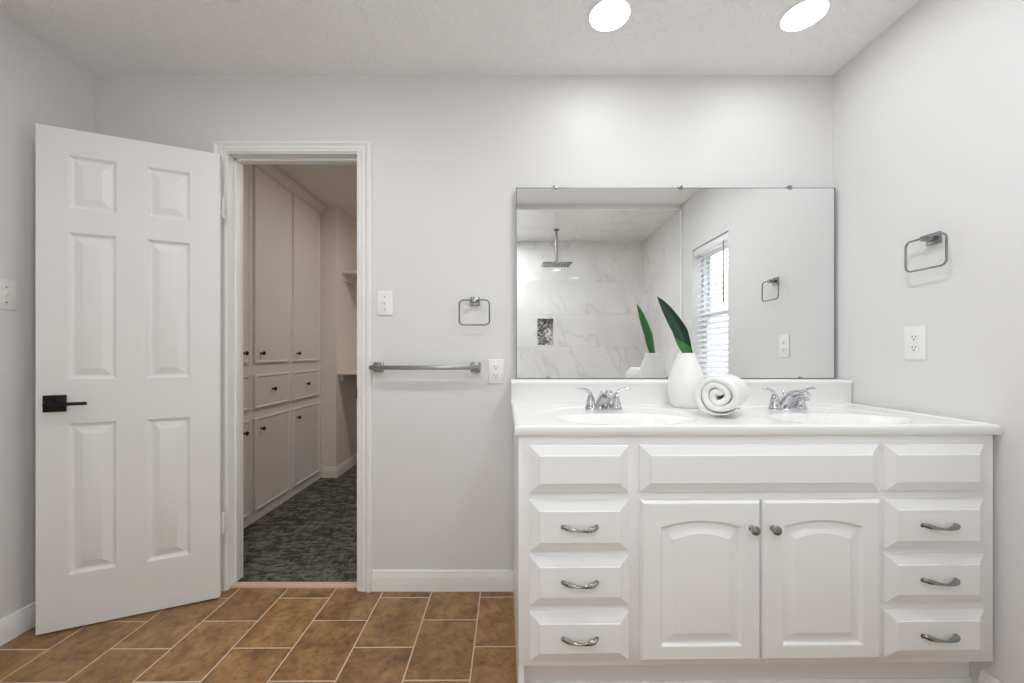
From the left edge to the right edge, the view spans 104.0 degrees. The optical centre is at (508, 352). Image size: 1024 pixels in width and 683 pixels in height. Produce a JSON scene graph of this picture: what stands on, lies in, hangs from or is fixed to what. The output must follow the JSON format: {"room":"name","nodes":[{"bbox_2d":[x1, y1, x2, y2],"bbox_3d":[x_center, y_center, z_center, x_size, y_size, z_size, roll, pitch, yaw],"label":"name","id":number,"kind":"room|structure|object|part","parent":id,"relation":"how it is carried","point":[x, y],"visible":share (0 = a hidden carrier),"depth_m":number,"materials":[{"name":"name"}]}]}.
{"room":"bathroom","nodes":[
{"label":"bathroom","id":0,"kind":"room"},
{"bbox_2d":[0,12,94,618],"bbox_3d":[-2.022,-0.097,0.991,0.120,2.440,1.810,0,0,0],"label":"wall","id":1,"kind":"structure","parent":0,"point":[39,84],"depth_m":1.61,"materials":[{"name":"white paint"}]},
{"bbox_2d":[0,279,16,309],"bbox_3d":[-1.954,-0.227,1.534,0.016,0.116,0.116,0,0,0],"label":"light switch","id":2,"kind":"object","parent":1,"relation":"attached to","point":[8,288],"visible":1,"depth_m":1.56,"materials":[{"name":"white plastic"}]},
{"bbox_2d":[0,601,35,645],"bbox_3d":[-1.955,1.075,1.041,0.014,0.095,1.710,0,0,0],"label":"baseboard","id":3,"kind":"structure","parent":1,"relation":"attached to","point":[13,625],"depth_m":1.59,"materials":[{"name":"white paint"}]},
{"bbox_2d":[0,588,516,682],"bbox_3d":[-0.199,1.163,0.999,3.767,0.080,1.826,0,0,0],"label":"floor","id":4,"kind":"structure","parent":0,"point":[242,635],"depth_m":1.56,"materials":[{"name":"brown tile"}]},
{"bbox_2d":[514,435,992,682],"bbox_3d":[0.778,0.690,1.540,1.505,0.867,0.688,0,0,-1],"label":"vanity cabinet","id":5,"kind":"object","parent":4,"relation":"on","point":[771,558],"visible":0.99,"depth_m":1.23,"materials":[{"name":"white paint"}]},
{"bbox_3d":[0.216,0.870,1.227,0.304,0.148,0.023,0,0,-1],"label":"drawer","id":6,"kind":"part","parent":5,"relation":"part of","materials":[{"name":"white paint"}]},
{"bbox_3d":[0.216,0.699,1.227,0.304,0.151,0.023,0,0,-1],"label":"drawer","id":7,"kind":"part","parent":5,"relation":"part of","materials":[{"name":"white paint"}]},
{"bbox_3d":[0.216,0.530,1.227,0.304,0.155,0.023,0,0,-1],"label":"drawer","id":8,"kind":"part","parent":5,"relation":"part of","materials":[{"name":"white paint"}]},
{"bbox_3d":[0.215,0.870,1.205,0.116,0.020,0.025,0,0,-1],"label":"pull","id":9,"kind":"part","parent":5,"relation":"part of","materials":[{"name":"grey metal"}]},
{"bbox_3d":[0.215,0.698,1.205,0.116,0.020,0.025,0,0,-1],"label":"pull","id":10,"kind":"part","parent":5,"relation":"part of","materials":[{"name":"grey metal"}]},
{"bbox_3d":[0.215,0.530,1.205,0.116,0.019,0.025,0,0,-1],"label":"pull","id":11,"kind":"part","parent":5,"relation":"part of","materials":[{"name":"grey metal"}]},
{"bbox_3d":[0.589,0.699,1.233,0.367,0.491,0.020,0,0,-1],"label":"door","id":12,"kind":"part","parent":5,"relation":"part of","materials":[{"name":"white paint"}]},
{"bbox_3d":[0.742,0.535,1.210,0.028,0.028,0.029,0,0,-1],"label":"knob","id":13,"kind":"part","parent":5,"relation":"part of","materials":[{"name":"grey metal"}]},
{"bbox_2d":[511,379,1000,435],"bbox_3d":[0.773,0.237,1.560,1.519,0.232,0.655,0,0,-1],"label":"countertop","id":14,"kind":"structure","parent":5,"relation":"on","point":[539,407],"depth_m":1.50,"materials":[{"name":"white stone"}]},
{"bbox_2d":[578,387,629,410],"bbox_3d":[0.374,0.181,1.585,0.157,0.094,0.157,0,0,43],"label":"faucet","id":15,"kind":"object","parent":14,"relation":"on","point":[603,403],"visible":1,"depth_m":1.58,"materials":[{"name":"silver metal"}]},
{"bbox_3d":[0.304,0.154,1.594,0.065,0.040,0.019,0,0,-7],"label":"lever","id":16,"kind":"part","parent":15,"relation":"part of","materials":[{"name":"silver metal"}]},
{"bbox_3d":[0.326,0.189,1.596,0.045,0.059,0.045,0,0,0],"label":"handle","id":17,"kind":"part","parent":15,"relation":"part of","materials":[{"name":"silver metal"}]},
{"bbox_3d":[0.377,0.222,1.596,0.148,0.012,0.054,0,0,0],"label":"plate","id":18,"kind":"part","parent":15,"relation":"part of","materials":[{"name":"silver metal"}]},
{"bbox_3d":[0.377,0.182,1.552,0.068,0.082,0.143,0,0,0],"label":"spout","id":19,"kind":"part","parent":15,"relation":"part of","materials":[{"name":"silver metal"}]},
{"bbox_3d":[0.428,0.189,1.596,0.045,0.059,0.045,0,0,0],"label":"handle","id":20,"kind":"part","parent":15,"relation":"part of","materials":[{"name":"silver metal"}]},
{"bbox_3d":[0.450,0.154,1.594,0.065,0.040,0.019,0,0,7],"label":"lever","id":21,"kind":"part","parent":15,"relation":"part of","materials":[{"name":"silver metal"}]},
{"bbox_2d":[667,353,704,408],"bbox_3d":[0.741,0.113,1.671,0.149,0.226,0.149,0,0,0],"label":"vase","id":22,"kind":"object","parent":14,"relation":"on","point":[686,372],"visible":0.83,"depth_m":1.62,"materials":[{"name":"white ceramic"}]},
{"bbox_2d":[657,297,692,352],"bbox_3d":[0.704,-0.026,1.694,0.149,0.439,0.017,0,0,32],"label":"leaf","id":23,"kind":"object","parent":22,"relation":"in","point":[680,332],"visible":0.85,"depth_m":1.69,"materials":[{"name":"green plant"}]},
{"bbox_2d":[694,374,748,414],"bbox_3d":[0.781,0.149,1.464,0.151,0.139,0.214,0,0,40],"label":"rolled towel","id":24,"kind":"object","parent":14,"relation":"on","point":[722,394],"visible":1,"depth_m":1.39,"materials":[{"name":"white fabric"}]},
{"bbox_2d":[762,387,815,410],"bbox_3d":[1.109,0.181,1.585,0.157,0.094,0.157,0,0,43],"label":"faucet","id":25,"kind":"object","parent":14,"relation":"on","point":[795,400],"visible":1,"depth_m":1.58,"materials":[{"name":"silver metal"}]},
{"bbox_3d":[1.038,0.154,1.594,0.065,0.040,0.019,0,0,-7],"label":"lever","id":26,"kind":"part","parent":25,"relation":"part of","materials":[{"name":"silver metal"}]},
{"bbox_3d":[1.060,0.189,1.596,0.045,0.059,0.045,0,0,0],"label":"handle","id":27,"kind":"part","parent":25,"relation":"part of","materials":[{"name":"silver metal"}]},
{"bbox_3d":[1.111,0.222,1.596,0.148,0.012,0.054,0,0,0],"label":"plate","id":28,"kind":"part","parent":25,"relation":"part of","materials":[{"name":"silver metal"}]},
{"bbox_3d":[1.111,0.182,1.552,0.068,0.082,0.143,0,0,0],"label":"spout","id":29,"kind":"part","parent":25,"relation":"part of","materials":[{"name":"silver metal"}]},
{"bbox_3d":[1.162,0.189,1.596,0.045,0.059,0.045,0,0,0],"label":"handle","id":30,"kind":"part","parent":25,"relation":"part of","materials":[{"name":"silver metal"}]},
{"bbox_3d":[1.184,0.154,1.594,0.065,0.040,0.019,0,0,7],"label":"lever","id":31,"kind":"part","parent":25,"relation":"part of","materials":[{"name":"silver metal"}]},
{"bbox_3d":[0.807,0.535,1.211,0.028,0.028,0.029,0,0,-1],"label":"knob","id":32,"kind":"part","parent":5,"relation":"part of","materials":[{"name":"grey metal"}]},
{"bbox_3d":[0.963,0.699,1.237,0.366,0.491,0.020,0,0,-1],"label":"door","id":33,"kind":"part","parent":5,"relation":"part of","materials":[{"name":"white paint"}]},
{"bbox_3d":[1.322,0.870,1.240,0.314,0.148,0.023,0,0,-1],"label":"drawer","id":34,"kind":"part","parent":5,"relation":"part of","materials":[{"name":"white paint"}]},
{"bbox_3d":[1.322,0.699,1.240,0.314,0.151,0.023,0,0,-1],"label":"drawer","id":35,"kind":"part","parent":5,"relation":"part of","materials":[{"name":"white paint"}]},
{"bbox_3d":[1.322,0.530,1.240,0.314,0.155,0.023,0,0,-1],"label":"drawer","id":36,"kind":"part","parent":5,"relation":"part of","materials":[{"name":"white paint"}]},
{"bbox_3d":[1.321,0.870,1.219,0.116,0.020,0.025,0,0,-1],"label":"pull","id":37,"kind":"part","parent":5,"relation":"part of","materials":[{"name":"grey metal"}]},
{"bbox_3d":[1.321,0.698,1.219,0.116,0.020,0.025,0,0,-1],"label":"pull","id":38,"kind":"part","parent":5,"relation":"part of","materials":[{"name":"grey metal"}]},
{"bbox_3d":[1.321,0.530,1.219,0.116,0.019,0.025,0,0,-1],"label":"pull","id":39,"kind":"part","parent":5,"relation":"part of","materials":[{"name":"grey metal"}]},
{"bbox_2d":[237,464,356,581],"bbox_3d":[-0.900,1.161,3.296,3.200,0.084,2.700,0,0,0],"label":"floor","id":40,"kind":"structure","parent":0,"point":[311,536],"depth_m":2.41,"materials":[{"name":"grey carpet"}]},
{"bbox_2d":[243,165,325,528],"bbox_3d":[-1.889,-0.098,2.813,0.502,2.434,1.561,0,0,0],"label":"tall cabinet","id":41,"kind":"object","parent":40,"relation":"on","point":[282,219],"visible":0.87,"depth_m":2.93,"materials":[{"name":"white paint"}]},
{"bbox_3d":[-1.681,0.258,2.378,0.017,0.226,0.424,0,0,0],"label":"drawer","id":42,"kind":"part","parent":41,"relation":"part of","materials":[{"name":"white paint"}]},
{"bbox_3d":[-1.681,0.741,2.378,0.017,0.615,0.424,0,0,0],"label":"door","id":43,"kind":"part","parent":41,"relation":"part of","materials":[{"name":"white paint"}]},
{"bbox_3d":[-1.681,-0.587,2.378,0.017,1.310,0.424,0,0,0],"label":"door","id":44,"kind":"part","parent":41,"relation":"part of","materials":[{"name":"white paint"}]},
{"bbox_3d":[-1.681,0.258,2.849,0.017,0.226,0.419,0,0,0],"label":"drawer","id":45,"kind":"part","parent":41,"relation":"part of","materials":[{"name":"white paint"}]},
{"bbox_3d":[-1.681,0.741,2.849,0.017,0.615,0.419,0,0,0],"label":"door","id":46,"kind":"part","parent":41,"relation":"part of","materials":[{"name":"white paint"}]},
{"bbox_3d":[-1.681,-0.587,2.849,0.017,1.310,0.419,0,0,0],"label":"door","id":47,"kind":"part","parent":41,"relation":"part of","materials":[{"name":"white paint"}]},
{"bbox_3d":[-1.664,-1.284,2.813,0.052,0.063,1.561,0,0,0],"label":"crown moulding","id":48,"kind":"part","parent":41,"relation":"part of","materials":[{"name":"white paint"}]},
{"bbox_3d":[-1.681,0.258,3.328,0.017,0.226,0.425,0,0,0],"label":"drawer","id":49,"kind":"part","parent":41,"relation":"part of","materials":[{"name":"white paint"}]},
{"bbox_3d":[-1.681,0.741,3.328,0.017,0.615,0.425,0,0,0],"label":"door","id":50,"kind":"part","parent":41,"relation":"part of","materials":[{"name":"white paint"}]},
{"bbox_3d":[-1.681,-0.587,3.328,0.017,1.310,0.425,0,0,0],"label":"door","id":51,"kind":"part","parent":41,"relation":"part of","materials":[{"name":"white paint"}]},
{"bbox_2d":[321,208,356,476],"bbox_3d":[-1.897,-0.099,3.896,0.686,2.436,0.600,0,0,0],"label":"wall","id":52,"kind":"structure","parent":0,"point":[338,236],"depth_m":3.62,"materials":[{"name":"beige paint"}]},
{"bbox_2d":[323,453,356,477],"bbox_3d":[-1.605,1.071,3.889,0.130,0.095,0.614,0,0,0],"label":"baseboard","id":53,"kind":"structure","parent":52,"relation":"attached to","point":[328,472],"depth_m":3.65,"materials":[{"name":"beige paint"}]},
{"bbox_2d":[325,205,356,228],"bbox_3d":[-1.583,-1.292,3.882,0.114,0.049,0.628,0,0,0],"label":"crown molding","id":54,"kind":"structure","parent":52,"relation":"attached to","point":[329,208],"depth_m":3.68,"materials":[{"name":"beige paint"}]},
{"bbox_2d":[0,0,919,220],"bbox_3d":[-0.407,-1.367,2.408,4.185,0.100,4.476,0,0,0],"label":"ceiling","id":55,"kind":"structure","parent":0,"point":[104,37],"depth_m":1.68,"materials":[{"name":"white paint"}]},
{"bbox_2d":[587,0,632,32],"bbox_3d":[0.391,-1.314,1.555,0.175,0.006,0.175,0,0,0],"label":"recessed light","id":56,"kind":"object","parent":55,"relation":"in","point":[604,16],"visible":1,"depth_m":1.55,"materials":[{"name":"white plastic"}]},
{"bbox_2d":[777,0,832,32],"bbox_3d":[1.147,-1.314,1.555,0.175,0.006,0.175,0,0,0],"label":"recessed light","id":57,"kind":"object","parent":55,"relation":"in","point":[801,15],"visible":1,"depth_m":1.55,"materials":[{"name":"white plastic"}]},
{"bbox_2d":[95,75,832,569],"bbox_3d":[-0.199,-0.097,1.950,3.767,2.440,0.107,0,0,0],"label":"wall","id":58,"kind":"structure","parent":0,"point":[451,154],"depth_m":1.90,"materials":[{"name":"white paint"}]},
{"bbox_2d":[212,141,371,591],"bbox_3d":[-1.023,0.063,1.950,0.749,2.120,0.147,0,0,0],"label":"door frame","id":59,"kind":"structure","parent":58,"relation":"in","point":[234,154],"depth_m":1.89,"materials":[{"name":"white paint"}]},
{"bbox_2d":[36,123,224,634],"bbox_3d":[-1.598,0.103,1.721,0.620,2.023,0.143,0,0,-24],"label":"door","id":60,"kind":"structure","parent":59,"relation":"attached to","point":[130,518],"depth_m":1.69,"materials":[{"name":"white paint"}]},
{"bbox_3d":[-1.760,0.202,1.595,0.126,0.022,0.046,0,0,-24],"label":"lever","id":61,"kind":"part","parent":60,"relation":"part of","materials":[{"name":"black metal"}]},
{"bbox_2d":[230,582,356,587],"bbox_3d":[-1.026,1.158,1.929,0.620,0.090,0.038,0,0,0],"label":"threshold","id":62,"kind":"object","parent":58,"relation":"attached to","point":[235,584],"depth_m":1.92,"materials":[{"name":"beige wood"}]},
{"bbox_2d":[377,291,392,314],"bbox_3d":[-0.588,-0.236,1.888,0.074,0.116,0.016,0,0,0],"label":"light switch","id":63,"kind":"object","parent":58,"relation":"attached to","point":[384,298],"visible":1,"depth_m":1.89,"materials":[{"name":"white plastic"}]},
{"bbox_2d":[369,362,479,371],"bbox_3d":[-0.388,0.066,1.861,0.506,0.046,0.070,0,0,0],"label":"towel bar","id":64,"kind":"object","parent":58,"relation":"attached to","point":[378,366],"visible":1,"depth_m":1.83,"materials":[{"name":"silver metal"}]},
{"bbox_3d":[-0.388,0.067,1.835,0.506,0.019,0.018,0,0,0],"label":"rail","id":65,"kind":"part","parent":64,"relation":"part of","materials":[{"name":"silver metal"}]},
{"bbox_2d":[371,570,513,591],"bbox_3d":[-0.310,1.075,1.889,0.673,0.095,0.014,0,0,0],"label":"baseboard","id":66,"kind":"structure","parent":58,"relation":"attached to","point":[381,580],"depth_m":1.88,"materials":[{"name":"white paint"}]},
{"bbox_2d":[458,297,489,325],"bbox_3d":[-0.162,-0.196,1.873,0.147,0.137,0.046,0,0,0],"label":"towel ring","id":67,"kind":"object","parent":58,"relation":"attached to","point":[474,301],"visible":1,"depth_m":1.86,"materials":[{"name":"silver metal"}]},
{"bbox_3d":[-0.162,-0.243,1.891,0.046,0.042,0.010,0,0,0],"label":"wall plate","id":68,"kind":"part","parent":67,"relation":"part of","materials":[{"name":"silver metal"}]},
{"bbox_2d":[488,359,503,383],"bbox_3d":[-0.062,0.087,1.892,0.072,0.115,0.008,0,0,0],"label":"outlet","id":69,"kind":"object","parent":58,"relation":"attached to","point":[495,366],"visible":1,"depth_m":1.89,"materials":[{"name":"white plastic"}]},
{"bbox_2d":[492,373,499,377],"bbox_3d":[-0.062,0.107,1.889,0.034,0.025,0.002,0,0,0],"label":"socket","id":70,"kind":"object","parent":69,"relation":"attached to","point":[494,375],"depth_m":1.89,"materials":[{"name":"white plastic"}]},
{"bbox_2d":[492,365,499,369],"bbox_3d":[-0.062,0.067,1.889,0.034,0.025,0.002,0,0,0],"label":"socket","id":71,"kind":"object","parent":69,"relation":"attached to","point":[494,367],"depth_m":1.89,"materials":[{"name":"white plastic"}]},
{"bbox_2d":[516,185,834,378],"bbox_3d":[0.778,-0.331,1.879,1.490,0.903,0.031,0,0,0],"label":"mirror","id":72,"kind":"object","parent":58,"relation":"attached to","point":[749,273],"visible":0.95,"depth_m":1.87,"materials":[{"name":"grey mirror"}]},
{"bbox_2d":[511,379,852,403],"bbox_3d":[0.769,0.183,1.829,1.519,0.124,0.117,0,0,-1],"label":"backsplash","id":73,"kind":"structure","parent":58,"relation":"attached to","point":[523,391],"depth_m":1.77,"materials":[{"name":"white stone"}]},
{"bbox_2d":[833,0,1023,682],"bbox_3d":[1.610,-0.097,1.041,0.150,2.440,1.710,0,0,0],"label":"wall","id":74,"kind":"structure","parent":0,"point":[928,117],"depth_m":1.40,"materials":[{"name":"white paint"}]},
{"bbox_2d":[904,325,925,359],"bbox_3d":[1.531,-0.038,1.509,0.008,0.127,0.080,0,0,0],"label":"outlet","id":75,"kind":"object","parent":74,"relation":"attached to","point":[914,336],"visible":1,"depth_m":1.50,"materials":[{"name":"white plastic"}]},
{"bbox_2d":[909,345,918,351],"bbox_3d":[1.528,-0.018,1.509,0.002,0.025,0.034,0,0,0],"label":"socket","id":76,"kind":"object","parent":75,"relation":"attached to","point":[912,348],"depth_m":1.51,"materials":[{"name":"white plastic"}]},
{"bbox_2d":[909,334,918,340],"bbox_3d":[1.528,-0.058,1.509,0.002,0.025,0.034,0,0,0],"label":"socket","id":77,"kind":"object","parent":75,"relation":"attached to","point":[912,337],"depth_m":1.51,"materials":[{"name":"white plastic"}]},
{"bbox_2d":[904,231,947,272],"bbox_3d":[1.512,-0.366,1.440,0.046,0.133,0.148,0,0,0],"label":"towel ring","id":78,"kind":"object","parent":74,"relation":"attached to","point":[936,237],"visible":1,"depth_m":1.43,"materials":[{"name":"silver metal"}]},
{"bbox_3d":[1.507,-0.412,1.440,0.036,0.019,0.022,0,0,0],"label":"post","id":79,"kind":"part","parent":78,"relation":"part of","materials":[{"name":"silver metal"}]},
{"bbox_3d":[1.530,-0.412,1.440,0.010,0.042,0.046,0,0,0],"label":"wall plate","id":80,"kind":"part","parent":78,"relation":"part of","materials":[{"name":"silver metal"}]},
{"bbox_2d":[978,670,1000,682],"bbox_3d":[1.528,1.075,0.746,0.014,0.095,1.100,0,0,0],"label":"baseboard","id":81,"kind":"structure","parent":74,"relation":"attached to","point":[984,677],"depth_m":1.28,"materials":[{"name":"white paint"}]},
{"bbox_3d":[-0.770,-0.097,4.246,2.940,2.440,0.100,0,0,0],"label":"wall","id":82,"kind":"structure","parent":0,"visible":0},
{"bbox_2d":[338,371,356,380],"bbox_3d":[-0.626,0.218,3.910,1.853,0.080,0.569,0,0,0],"label":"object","id":83,"kind":"structure","parent":82,"relation":"attached to","point":[349,375],"depth_m":3.71,"materials":[{"name":"beige paint"}]},
{"bbox_2d":[342,271,356,285],"bbox_3d":[-0.626,-0.719,3.955,1.853,0.084,0.479,0,0,0],"label":"closet shelf","id":84,"kind":"object","parent":82,"relation":"attached to","point":[350,277],"visible":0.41,"depth_m":3.82,"materials":[{"name":"beige paint"}]}
]}

